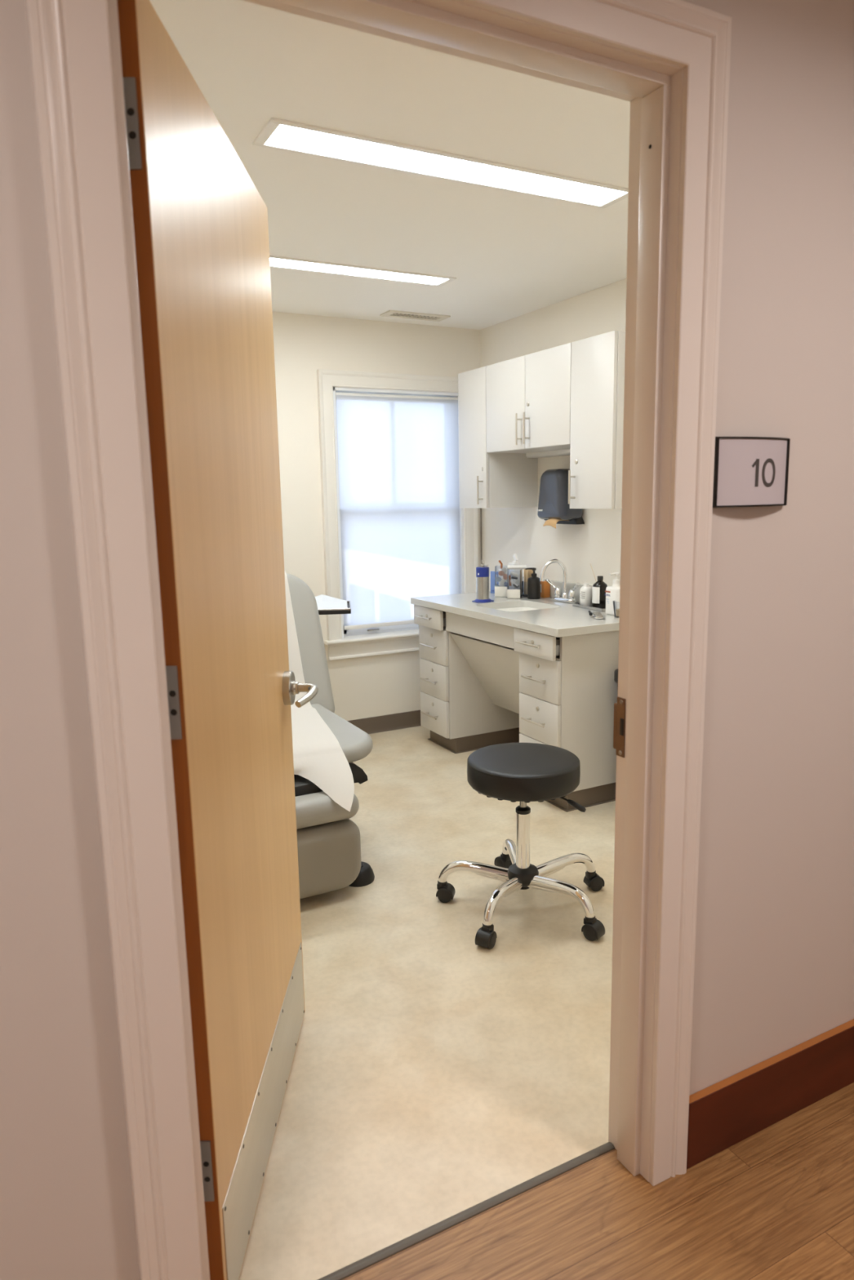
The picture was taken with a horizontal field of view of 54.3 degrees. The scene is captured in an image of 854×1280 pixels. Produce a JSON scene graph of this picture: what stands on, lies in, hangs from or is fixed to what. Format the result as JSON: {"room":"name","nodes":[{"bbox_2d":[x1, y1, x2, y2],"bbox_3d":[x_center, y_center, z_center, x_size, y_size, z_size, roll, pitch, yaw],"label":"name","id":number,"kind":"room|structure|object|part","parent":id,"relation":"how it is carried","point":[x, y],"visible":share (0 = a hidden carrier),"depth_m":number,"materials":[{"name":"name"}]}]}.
{"room":"medical clinic corridor","nodes":[
{"label":"medical clinic corridor","id":0,"kind":"room"},
{"bbox_2d":[271,311,480,720],"bbox_3d":[-0.920,-0.611,4.754,3.085,2.700,0.160,-6,11,-27],"label":"wall","id":1,"kind":"structure","parent":0,"point":[375,686],"depth_m":4.80,"materials":[{"name":"white paint"}]},
{"bbox_2d":[347,710,420,733],"bbox_3d":[-0.857,0.584,4.880,2.785,0.100,0.016,-6,11,-27],"label":"baseboard","id":2,"kind":"structure","parent":1,"relation":"attached to","point":[377,724],"depth_m":5.20,"materials":[{"name":"brown rubber"}]},
{"bbox_2d":[316,368,478,661],"bbox_3d":[-0.166,-0.755,5.097,1.081,1.665,0.206,-6,11,-27],"label":"window","id":3,"kind":"structure","parent":1,"relation":"in","point":[342,644],"depth_m":4.92,"materials":[{"name":"white paint"}]},
{"bbox_3d":[-0.207,-1.128,5.090,0.822,0.709,0.035,-6,11,-27],"label":"sash","id":4,"kind":"part","parent":3,"relation":"part of","materials":[{"name":"white wood"}]},
{"bbox_3d":[-0.175,-0.441,5.172,0.822,0.748,0.035,-6,11,-27],"label":"sash","id":5,"kind":"part","parent":3,"relation":"part of","materials":[{"name":"white"}]},
{"bbox_2d":[334,390,460,630],"bbox_3d":[-0.162,-0.784,5.075,0.820,1.388,0.052,-6,11,-27],"label":"roller blind","id":6,"kind":"object","parent":3,"relation":"attached to","point":[398,455],"visible":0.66,"depth_m":5.04,"materials":[{"name":"white fabric"}]},
{"bbox_3d":[-0.183,-0.771,5.118,0.858,1.462,0.150,-6,11,-27],"label":"frame","id":7,"kind":"part","parent":3,"relation":"part of","materials":[{"name":"white"}]},
{"bbox_2d":[480,508,481,559],"bbox_3d":[0.354,-0.248,5.397,0.007,1.480,0.007,-6,11,-27],"label":"cable","id":8,"kind":"object","parent":1,"relation":"attached to","point":[480,508],"visible":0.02,"depth_m":5.32,"materials":[{"name":"brown plastic"}]},
{"bbox_2d":[149,0,630,329],"bbox_3d":[-0.153,-1.609,3.067,2.985,0.120,3.420,-6,11,-27],"label":"ceiling","id":9,"kind":"structure","parent":0,"point":[509,255],"depth_m":2.56,"materials":[{"name":"white paint"}]},
{"bbox_2d":[269,254,456,286],"bbox_3d":[-0.463,-1.641,3.663,1.280,0.008,0.152,-6,11,-27],"label":"recessed light","id":10,"kind":"object","parent":9,"relation":"in","point":[281,262],"visible":0.52,"depth_m":3.73,"materials":[{"name":"white plastic"}]},
{"bbox_2d":[379,310,450,321],"bbox_3d":[-0.066,-1.822,4.676,0.380,0.009,0.132,-6,11,-27],"label":"ceiling vent","id":11,"kind":"object","parent":9,"relation":"in","point":[393,313],"visible":1,"depth_m":4.67,"materials":[{"name":"beige metal"}]},
{"bbox_2d":[252,117,628,208],"bbox_3d":[0.107,-1.469,2.598,1.280,0.008,0.177,-6,11,-27],"label":"recessed light","id":12,"kind":"object","parent":9,"relation":"in","point":[277,134],"visible":0.86,"depth_m":2.54,"materials":[{"name":"white plastic"}]},
{"bbox_2d":[0,0,853,1279],"bbox_3d":[0.237,-0.224,1.480,6.000,2.800,0.107,-6,11,-27],"label":"wall","id":13,"kind":"structure","parent":0,"point":[774,969],"depth_m":1.53,"materials":[{"name":"grey paint"}]},
{"bbox_2d":[116,0,318,1279],"bbox_3d":[-0.349,0.083,1.717,0.142,2.112,0.914,-1,10,1],"label":"door","id":14,"kind":"structure","parent":13,"relation":"in","point":[201,228],"depth_m":1.48,"materials":[{"name":"brown wood"}]},
{"bbox_3d":[-0.347,1.010,1.879,0.003,0.214,0.870,-1,10,0],"label":"kick plate","id":15,"kind":"part","parent":14,"relation":"part of","materials":[{"name":"silver metal"}]},
{"bbox_3d":[-0.300,0.137,2.071,0.051,0.037,0.119,-1,10,1],"label":"lever","id":16,"kind":"part","parent":14,"relation":"part of","materials":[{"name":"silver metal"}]},
{"bbox_2d":[25,0,731,1279],"bbox_3d":[0.044,0.094,1.352,1.099,2.224,0.026,-6,11,-27],"label":"trim","id":17,"kind":"structure","parent":13,"relation":"attached to","point":[69,40],"depth_m":1.18,"materials":[{"name":"white paint"}]},
{"bbox_2d":[106,0,683,1279],"bbox_3d":[0.010,0.118,1.423,0.959,2.154,0.136,-6,11,-27],"label":"trim","id":18,"kind":"structure","parent":13,"relation":"attached to","point":[653,88],"depth_m":1.50,"materials":[{"name":"white paint"}]},
{"bbox_3d":[0.393,0.177,1.698,0.004,0.123,0.032,-6,11,-27],"label":"strike plate","id":19,"kind":"part","parent":18,"relation":"part of","materials":[{"name":"brown metal"}]},
{"bbox_2d":[317,1142,614,1279],"bbox_3d":[0.007,1.169,1.647,0.919,0.006,0.020,-6,11,-27],"label":"threshold","id":20,"kind":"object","parent":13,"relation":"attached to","point":[367,1261],"depth_m":1.68,"materials":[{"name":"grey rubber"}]},
{"bbox_2d":[712,436,790,507],"bbox_3d":[0.627,-0.322,1.598,0.202,0.130,0.024,-6,11,-27],"label":"number sign","id":21,"kind":"object","parent":13,"relation":"attached to","point":[748,471],"visible":0.89,"depth_m":1.58,"materials":[{"name":"grey plastic"}]},
{"bbox_2d":[686,1018,853,1168],"bbox_3d":[0.291,1.087,1.648,6.000,0.158,0.020,-6,11,-27],"label":"baseboard","id":22,"kind":"structure","parent":13,"relation":"attached to","point":[727,1112],"depth_m":1.89,"materials":[{"name":"brown wood"}]},
{"bbox_2d":[239,725,853,1279],"bbox_3d":[-0.075,1.103,2.359,6.000,0.100,5.495,-6,11,-27],"label":"floor","id":23,"kind":"structure","parent":0,"point":[435,1073],"depth_m":1.98,"materials":[{"name":"beige plastic"}]},
{"bbox_2d":[286,573,374,898],"bbox_3d":[-0.672,0.329,3.385,0.872,1.101,1.197,-6,11,-27],"label":"chair","id":24,"kind":"object","parent":23,"relation":"on","point":[329,844],"visible":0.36,"depth_m":3.00,"materials":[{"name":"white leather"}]},
{"bbox_3d":[-0.878,0.059,3.727,0.872,0.677,0.332,-6,11,-27],"label":"backrest","id":25,"kind":"part","parent":24,"relation":"part of","materials":[{"name":"grey plastic"}]},
{"bbox_2d":[284,569,354,812],"bbox_3d":[-0.636,0.147,3.346,0.535,0.753,1.254,-6,11,-27],"label":"paper","id":26,"kind":"object","parent":24,"relation":"on","point":[318,757],"visible":0.21,"depth_m":3.14,"materials":[{"name":"white paper"}]},
{"bbox_3d":[-0.687,0.407,3.365,0.792,0.081,0.720,-6,11,-27],"label":"seat","id":27,"kind":"part","parent":24,"relation":"part of","materials":[{"name":"white leather"}]},
{"bbox_2d":[317,600,351,614],"bbox_3d":[-0.600,0.253,4.464,0.408,0.882,0.323,-2,10,-6],"label":"tray stand","id":28,"kind":"object","parent":23,"relation":"on","point":[340,611],"visible":0.17,"depth_m":4.25,"materials":[{"name":"black metal"}]},
{"bbox_2d":[315,594,346,608],"bbox_3d":[-0.608,-0.202,4.388,0.370,0.055,0.296,-2,10,-6],"label":"cloth","id":29,"kind":"object","parent":28,"relation":"on","point":[323,602],"visible":0.44,"depth_m":4.40,"materials":[{"name":"white"}]},
{"bbox_2d":[413,604,519,753],"bbox_3d":[0.278,0.192,4.893,0.688,0.826,0.334,-6,11,-27],"label":"base cabinet","id":30,"kind":"object","parent":23,"relation":"on","point":[460,716],"visible":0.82,"depth_m":4.74,"materials":[{"name":"white laminate"}]},
{"bbox_3d":[-0.017,-0.127,4.684,0.036,0.010,0.176,-6,11,-27],"label":"handle","id":31,"kind":"part","parent":30,"relation":"part of","materials":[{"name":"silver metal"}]},
{"bbox_3d":[0.013,0.034,4.726,0.036,0.010,0.176,-6,11,-27],"label":"handle","id":32,"kind":"part","parent":30,"relation":"part of","materials":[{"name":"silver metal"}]},
{"bbox_3d":[0.006,-0.128,4.696,0.018,0.110,0.319,-6,11,-27],"label":"drawer","id":33,"kind":"part","parent":30,"relation":"part of","materials":[{"name":"white laminate"}]},
{"bbox_3d":[0.020,0.432,4.794,0.036,0.010,0.176,-6,11,-27],"label":"handle","id":34,"kind":"part","parent":30,"relation":"part of","materials":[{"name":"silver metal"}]},
{"bbox_3d":[0.017,0.234,4.760,0.036,0.010,0.176,-6,11,-27],"label":"handle","id":35,"kind":"part","parent":30,"relation":"part of","materials":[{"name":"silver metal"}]},
{"bbox_3d":[0.035,0.025,4.736,0.018,0.199,0.319,-6,11,-27],"label":"drawer","id":36,"kind":"part","parent":30,"relation":"part of","materials":[{"name":"white laminate"}]},
{"bbox_3d":[0.039,0.224,4.771,0.018,0.197,0.319,-6,11,-27],"label":"drawer","id":37,"kind":"part","parent":30,"relation":"part of","materials":[{"name":"white laminate"}]},
{"bbox_3d":[0.043,0.428,4.805,0.018,0.209,0.319,-6,11,-27],"label":"drawer","id":38,"kind":"part","parent":30,"relation":"part of","materials":[{"name":"white laminate"}]},
{"bbox_2d":[435,742,604,949],"bbox_3d":[0.357,0.670,2.905,0.627,0.552,0.644,-6,11,-27],"label":"stool","id":39,"kind":"object","parent":23,"relation":"on","point":[524,773],"visible":1,"depth_m":2.81,"materials":[{"name":"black metal"}]},
{"bbox_3d":[0.176,0.831,2.962,0.278,0.088,0.039,1,10,12],"label":"leg","id":40,"kind":"part","parent":39,"relation":"part of","materials":[{"name":"silver metal"}]},
{"bbox_3d":[0.256,0.859,2.787,0.039,0.088,0.278,4,11,29],"label":"leg","id":41,"kind":"part","parent":39,"relation":"part of","materials":[{"name":"silver metal"}]},
{"bbox_3d":[0.319,0.806,3.091,0.039,0.088,0.278,-2,10,-6],"label":"leg","id":42,"kind":"part","parent":39,"relation":"part of","materials":[{"name":"silver metal"}]},
{"bbox_3d":[0.331,0.447,2.862,0.386,0.096,0.386,-6,11,-27],"label":"seat","id":43,"kind":"part","parent":39,"relation":"part of","materials":[{"name":"black leather"}]},
{"bbox_3d":[0.332,0.500,2.872,0.364,0.019,0.364,-6,11,-27],"label":"seat","id":44,"kind":"part","parent":39,"relation":"part of","materials":[{"name":"black plastic"}]},
{"bbox_3d":[0.450,0.852,2.808,0.039,0.088,0.278,-10,13,-42],"label":"leg","id":45,"kind":"part","parent":39,"relation":"part of","materials":[{"name":"silver metal"}]},
{"bbox_3d":[0.489,0.819,2.996,0.278,0.088,0.039,-5,11,-24],"label":"leg","id":46,"kind":"part","parent":39,"relation":"part of","materials":[{"name":"silver metal"}]},
{"bbox_2d":[514,627,618,812],"bbox_3d":[0.761,0.338,3.991,0.688,0.826,0.321,-6,11,-27],"label":"base cabinet","id":47,"kind":"object","parent":23,"relation":"on","point":[568,688],"visible":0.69,"depth_m":3.81,"materials":[{"name":"white laminate"}]},
{"bbox_2d":[450,633,519,713],"bbox_3d":[0.429,0.215,4.382,0.290,0.436,0.714,-6,11,-27],"label":"panel","id":48,"kind":"object","parent":47,"relation":"attached to","point":[496,668],"visible":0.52,"depth_m":4.45,"materials":[{"name":"white laminate"}]},
{"bbox_2d":[410,591,619,637],"bbox_3d":[0.531,-0.160,4.356,0.670,0.036,1.412,-6,11,-27],"label":"countertop","id":49,"kind":"structure","parent":47,"relation":"on","point":[553,618],"depth_m":4.10,"materials":[{"name":"laminate"}]},
{"bbox_2d":[445,611,514,648],"bbox_3d":[0.286,-0.060,4.261,0.038,0.116,0.714,-6,11,-27],"label":"apron panel","id":50,"kind":"object","parent":49,"relation":"attached to","point":[490,632],"visible":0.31,"depth_m":4.24,"materials":[{"name":"white laminate"}]},
{"bbox_2d":[471,559,493,602],"bbox_3d":[0.305,-0.325,4.550,0.104,0.232,0.104,-6,11,-27],"label":"steel canister","id":51,"kind":"object","parent":49,"relation":"on","point":[482,571],"visible":1,"depth_m":4.53,"materials":[{"name":"silver metal"}]},
{"bbox_2d":[490,571,498,593],"bbox_3d":[0.401,-0.343,4.949,0.048,0.130,0.009,1,10,14],"label":"leaflet","id":52,"kind":"object","parent":49,"relation":"on","point":[492,573],"visible":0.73,"depth_m":4.95,"materials":[{"name":"blue paper"}]},
{"bbox_2d":[494,564,508,596],"bbox_3d":[0.431,-0.339,4.787,0.078,0.175,0.079,1,10,14],"label":"acrylic organizer","id":53,"kind":"object","parent":49,"relation":"on","point":[501,591],"visible":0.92,"depth_m":4.76,"materials":[{"name":"beige"}]},
{"bbox_2d":[506,568,521,598],"bbox_3d":[0.494,-0.317,4.697,0.074,0.160,0.079,1,10,14],"label":"acrylic organizer","id":54,"kind":"object","parent":49,"relation":"on","point":[511,593],"visible":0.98,"depth_m":4.67,"materials":[{"name":"white"}]},
{"bbox_2d":[508,575,511,586],"bbox_3d":[0.467,-0.334,4.682,0.018,0.061,0.013,1,10,14],"label":"marker pen","id":55,"kind":"object","parent":54,"relation":"in","point":[509,576],"visible":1,"depth_m":4.68,"materials":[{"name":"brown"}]},
{"bbox_2d":[510,579,518,586],"bbox_3d":[0.490,-0.320,4.682,0.053,0.046,0.019,1,10,14],"label":"packet","id":56,"kind":"object","parent":54,"relation":"in","point":[511,580],"visible":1,"depth_m":4.67,"materials":[{"name":"white plastic"}]},
{"bbox_2d":[510,571,518,577],"bbox_3d":[0.490,-0.368,4.674,0.049,0.037,0.021,1,10,14],"label":"packet","id":57,"kind":"object","parent":54,"relation":"in","point":[512,573],"visible":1,"depth_m":4.67,"materials":[{"name":"white"}]},
{"bbox_2d":[506,564,526,568],"bbox_3d":[0.506,-0.410,4.683,0.105,0.023,0.022,1,10,14],"label":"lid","id":58,"kind":"object","parent":54,"relation":"on","point":[508,566],"visible":1,"depth_m":4.67,"materials":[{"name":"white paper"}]},
{"bbox_2d":[508,553,522,589],"bbox_3d":[0.515,-0.383,4.843,0.060,0.239,0.060,-6,11,-27],"label":"tissue box","id":59,"kind":"object","parent":49,"relation":"on","point":[515,562],"visible":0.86,"depth_m":4.82,"materials":[{"name":"white cardboard"}]},
{"bbox_2d":[496,606,538,611],"bbox_3d":[0.478,-0.080,4.392,0.363,0.130,0.388,-6,11,-27],"label":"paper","id":60,"kind":"object","parent":49,"relation":"in","point":[520,608],"visible":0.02,"depth_m":4.58,"materials":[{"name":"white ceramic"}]},
{"bbox_2d":[521,581,527,596],"bbox_3d":[0.582,-0.294,4.775,0.078,0.085,0.078,-6,11,-27],"label":"jar","id":61,"kind":"object","parent":49,"relation":"on","point":[522,594],"visible":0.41,"depth_m":4.76,"materials":[{"name":"clear plastic"}]},
{"bbox_3d":[0.582,-0.296,4.774,0.076,0.080,0.076,-6,11,-27],"label":"jar glass","id":62,"kind":"part","parent":61,"relation":"part of","materials":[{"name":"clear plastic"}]},
{"bbox_2d":[524,568,525,594],"bbox_3d":[0.563,-0.336,4.765,0.024,0.150,0.010,-7,12,-33],"label":"tongue depressor","id":63,"kind":"object","parent":61,"relation":"in","point":[524,569],"visible":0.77,"depth_m":4.76,"materials":[{"name":"brown wood"}]},
{"bbox_2d":[525,569,528,594],"bbox_3d":[0.572,-0.334,4.750,0.023,0.150,0.007,2,10,20],"label":"tongue depressor","id":64,"kind":"object","parent":61,"relation":"in","point":[526,571],"visible":0.64,"depth_m":4.75,"materials":[{"name":"brown wood"}]},
{"bbox_2d":[524,567,540,599],"bbox_3d":[0.597,-0.317,4.646,0.073,0.174,0.072,-7,11,-29],"label":"soap pump bottle","id":65,"kind":"object","parent":49,"relation":"on","point":[533,582],"visible":0.98,"depth_m":4.62,"materials":[{"name":"black plastic"}]},
{"bbox_2d":[540,580,550,597],"bbox_3d":[0.662,-0.288,4.709,0.044,0.092,0.060,-6,11,-27],"label":"carton","id":66,"kind":"object","parent":49,"relation":"on","point":[544,585],"visible":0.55,"depth_m":4.68,"materials":[{"name":"orange cardboard"}]},
{"bbox_2d":[539,559,580,603],"bbox_3d":[0.729,-0.320,4.473,0.258,0.233,0.157,5,12,33],"label":"sink faucet","id":67,"kind":"object","parent":49,"relation":"on","point":[571,597],"visible":1,"depth_m":4.46,"materials":[{"name":"silver metal"}]},
{"bbox_3d":[0.685,-0.330,4.474,0.160,0.213,0.040,-2,10,-5],"label":"spout","id":68,"kind":"part","parent":67,"relation":"part of","materials":[{"name":"silver metal"}]},
{"bbox_2d":[572,603,605,612],"bbox_3d":[0.865,-0.169,4.218,0.128,0.016,0.260,-5,11,-23],"label":"metal tray","id":69,"kind":"object","parent":49,"relation":"on","point":[588,607],"visible":0.47,"depth_m":4.18,"materials":[{"name":"grey metal"}]},
{"bbox_2d":[579,582,591,606],"bbox_3d":[0.817,-0.233,4.271,0.069,0.120,0.066,-6,11,-27],"label":"squeeze bottle","id":70,"kind":"object","parent":69,"relation":"on","point":[585,592],"visible":0.83,"depth_m":4.25,"materials":[{"name":"white plastic"}]},
{"bbox_2d":[591,575,607,608],"bbox_3d":[0.870,-0.241,4.186,0.076,0.162,0.076,-6,11,-27],"label":"bottle","id":71,"kind":"object","parent":69,"relation":"on","point":[598,597],"visible":0.88,"depth_m":4.16,"materials":[{"name":"black plastic"}]},
{"bbox_2d":[588,610,603,619],"bbox_3d":[0.787,-0.118,3.883,0.058,0.029,0.106,-1,10,0],"label":"gadget","id":72,"kind":"object","parent":49,"relation":"on","point":[597,615],"visible":1,"depth_m":3.87,"materials":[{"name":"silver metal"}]},
{"bbox_3d":[0.796,-0.118,3.875,0.038,0.018,0.089,-1,10,0],"label":"plate","id":73,"kind":"part","parent":72,"relation":"part of","materials":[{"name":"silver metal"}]},
{"bbox_2d":[604,572,620,615],"bbox_3d":[0.895,-0.219,3.956,0.070,0.203,0.110,-6,11,-27],"label":"hand sanitizer bottle","id":74,"kind":"object","parent":49,"relation":"on","point":[612,593],"visible":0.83,"depth_m":3.94,"materials":[{"name":"white plastic"}]},
{"bbox_2d":[612,600,619,617],"bbox_3d":[0.904,-0.145,3.901,0.068,0.075,0.068,-6,11,-27],"label":"clear cup","id":75,"kind":"object","parent":49,"relation":"on","point":[616,611],"visible":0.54,"depth_m":3.89,"materials":[{"name":"plastic"}]},
{"bbox_3d":[0.466,0.019,3.782,0.036,0.010,0.176,-6,11,-27],"label":"handle","id":76,"kind":"part","parent":47,"relation":"part of","materials":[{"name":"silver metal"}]},
{"bbox_3d":[0.526,0.574,3.903,0.018,0.209,0.306,-6,11,-27],"label":"drawer","id":77,"kind":"part","parent":47,"relation":"part of","materials":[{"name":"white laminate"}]},
{"bbox_3d":[0.499,0.380,3.858,0.036,0.010,0.176,-6,11,-27],"label":"handle","id":78,"kind":"part","parent":47,"relation":"part of","materials":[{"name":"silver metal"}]},
{"bbox_3d":[0.496,0.180,3.824,0.036,0.010,0.176,-6,11,-27],"label":"handle","id":79,"kind":"part","parent":47,"relation":"part of","materials":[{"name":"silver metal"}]},
{"bbox_3d":[0.489,0.017,3.794,0.018,0.110,0.306,-6,11,-27],"label":"drawer","id":80,"kind":"part","parent":47,"relation":"part of","materials":[{"name":"white laminate"}]},
{"bbox_3d":[0.522,0.370,3.868,0.018,0.197,0.306,-6,11,-27],"label":"drawer","id":81,"kind":"part","parent":47,"relation":"part of","materials":[{"name":"white laminate"}]},
{"bbox_3d":[0.518,0.171,3.834,0.018,0.199,0.306,-6,11,-27],"label":"drawer","id":82,"kind":"part","parent":47,"relation":"part of","materials":[{"name":"white laminate"}]},
{"bbox_2d":[613,668,617,696],"bbox_3d":[1.065,0.456,3.790,0.356,0.650,0.290,-6,11,-27],"label":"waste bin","id":83,"kind":"object","parent":23,"relation":"on","point":[615,673],"visible":0.13,"depth_m":3.76,"materials":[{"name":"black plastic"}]},
{"bbox_3d":[1.060,0.165,3.740,0.356,0.060,0.290,-6,11,-27],"label":"bin lid","id":84,"kind":"part","parent":83,"relation":"part of","materials":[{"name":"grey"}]},
{"bbox_2d":[480,278,626,591],"bbox_3d":[1.185,-0.507,3.916,0.150,2.700,3.340,-6,11,-27],"label":"wall","id":85,"kind":"structure","parent":0,"point":[506,532],"depth_m":4.56,"materials":[{"name":"white paint"}]},
{"bbox_2d":[457,366,537,508],"bbox_3d":[0.389,-1.137,4.742,0.382,0.757,0.297,-6,11,-27],"label":"upper cabinet","id":86,"kind":"object","parent":85,"relation":"attached to","point":[486,480],"visible":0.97,"depth_m":4.66,"materials":[{"name":"white laminate"}]},
{"bbox_3d":[0.261,-1.124,4.676,0.018,0.755,0.295,-6,11,-27],"label":"cabinet door","id":87,"kind":"part","parent":86,"relation":"part of","materials":[{"name":"white laminate"}]},
{"bbox_3d":[0.294,-0.831,4.614,0.038,0.155,0.010,-6,11,-27],"label":"handle","id":88,"kind":"part","parent":86,"relation":"part of","materials":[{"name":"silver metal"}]},
{"bbox_2d":[485,342,571,453],"bbox_3d":[0.629,-1.212,4.262,0.382,0.457,0.739,-6,11,-27],"label":"upper cabinet","id":89,"kind":"object","parent":85,"relation":"attached to","point":[528,397],"visible":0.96,"depth_m":4.16,"materials":[{"name":"white laminate"}]},
{"bbox_3d":[0.415,-1.224,4.357,0.018,0.455,0.367,-6,11,-27],"label":"cabinet door","id":90,"kind":"part","parent":89,"relation":"part of","materials":[{"name":"white laminate"}]},
{"bbox_3d":[0.466,-1.072,4.232,0.038,0.155,0.010,-6,11,-27],"label":"handle","id":91,"kind":"part","parent":89,"relation":"part of","materials":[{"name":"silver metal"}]},
{"bbox_3d":[0.497,-1.062,4.172,0.038,0.155,0.010,-6,11,-27],"label":"handle","id":92,"kind":"part","parent":89,"relation":"part of","materials":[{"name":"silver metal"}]},
{"bbox_2d":[525,448,569,457],"bbox_3d":[0.741,-0.991,4.391,0.080,0.026,0.650,-6,11,-27],"label":"light","id":93,"kind":"object","parent":89,"relation":"attached to","point":[566,451],"visible":0.51,"depth_m":4.49,"materials":[{"name":"white plastic"}]},
{"bbox_3d":[0.588,-1.172,4.035,0.018,0.455,0.367,-6,11,-27],"label":"cabinet door","id":94,"kind":"part","parent":89,"relation":"part of","materials":[{"name":"white laminate"}]},
{"bbox_2d":[505,576,592,601],"bbox_3d":[0.817,-0.255,4.494,0.020,0.094,1.412,-6,11,-27],"label":"backsplash","id":95,"kind":"structure","parent":85,"relation":"attached to","point":[557,584],"depth_m":4.60,"materials":[{"name":"stone"}]},
{"bbox_2d":[536,468,584,524],"bbox_3d":[0.712,-0.763,4.433,0.162,0.291,0.251,-6,11,-27],"label":"paper towel dispenser","id":96,"kind":"object","parent":85,"relation":"attached to","point":[553,503],"visible":0.82,"depth_m":4.37,"materials":[{"name":"grey plastic"}]},
{"bbox_2d":[542,518,568,528],"bbox_3d":[0.687,-0.621,4.422,0.091,0.054,0.111,-6,11,-27],"label":"paper towel","id":97,"kind":"object","parent":96,"relation":"hanging from","point":[552,522],"visible":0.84,"depth_m":4.39,"materials":[{"name":"beige paper"}]},
{"bbox_3d":[0.732,-0.659,4.457,0.123,0.076,0.210,-6,11,-27],"label":"plate","id":98,"kind":"part","parent":96,"relation":"part of","materials":[{"name":"black plastic"}]},
{"bbox_2d":[568,330,625,508],"bbox_3d":[0.877,-0.990,3.830,0.382,0.757,0.303,-6,11,-27],"label":"upper cabinet","id":99,"kind":"object","parent":85,"relation":"attached to","point":[597,362],"visible":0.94,"depth_m":3.72,"materials":[{"name":"white laminate"}]},
{"bbox_3d":[0.678,-0.716,3.896,0.038,0.155,0.010,-6,11,-27],"label":"handle","id":100,"kind":"part","parent":99,"relation":"part of","materials":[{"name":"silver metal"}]}
]}

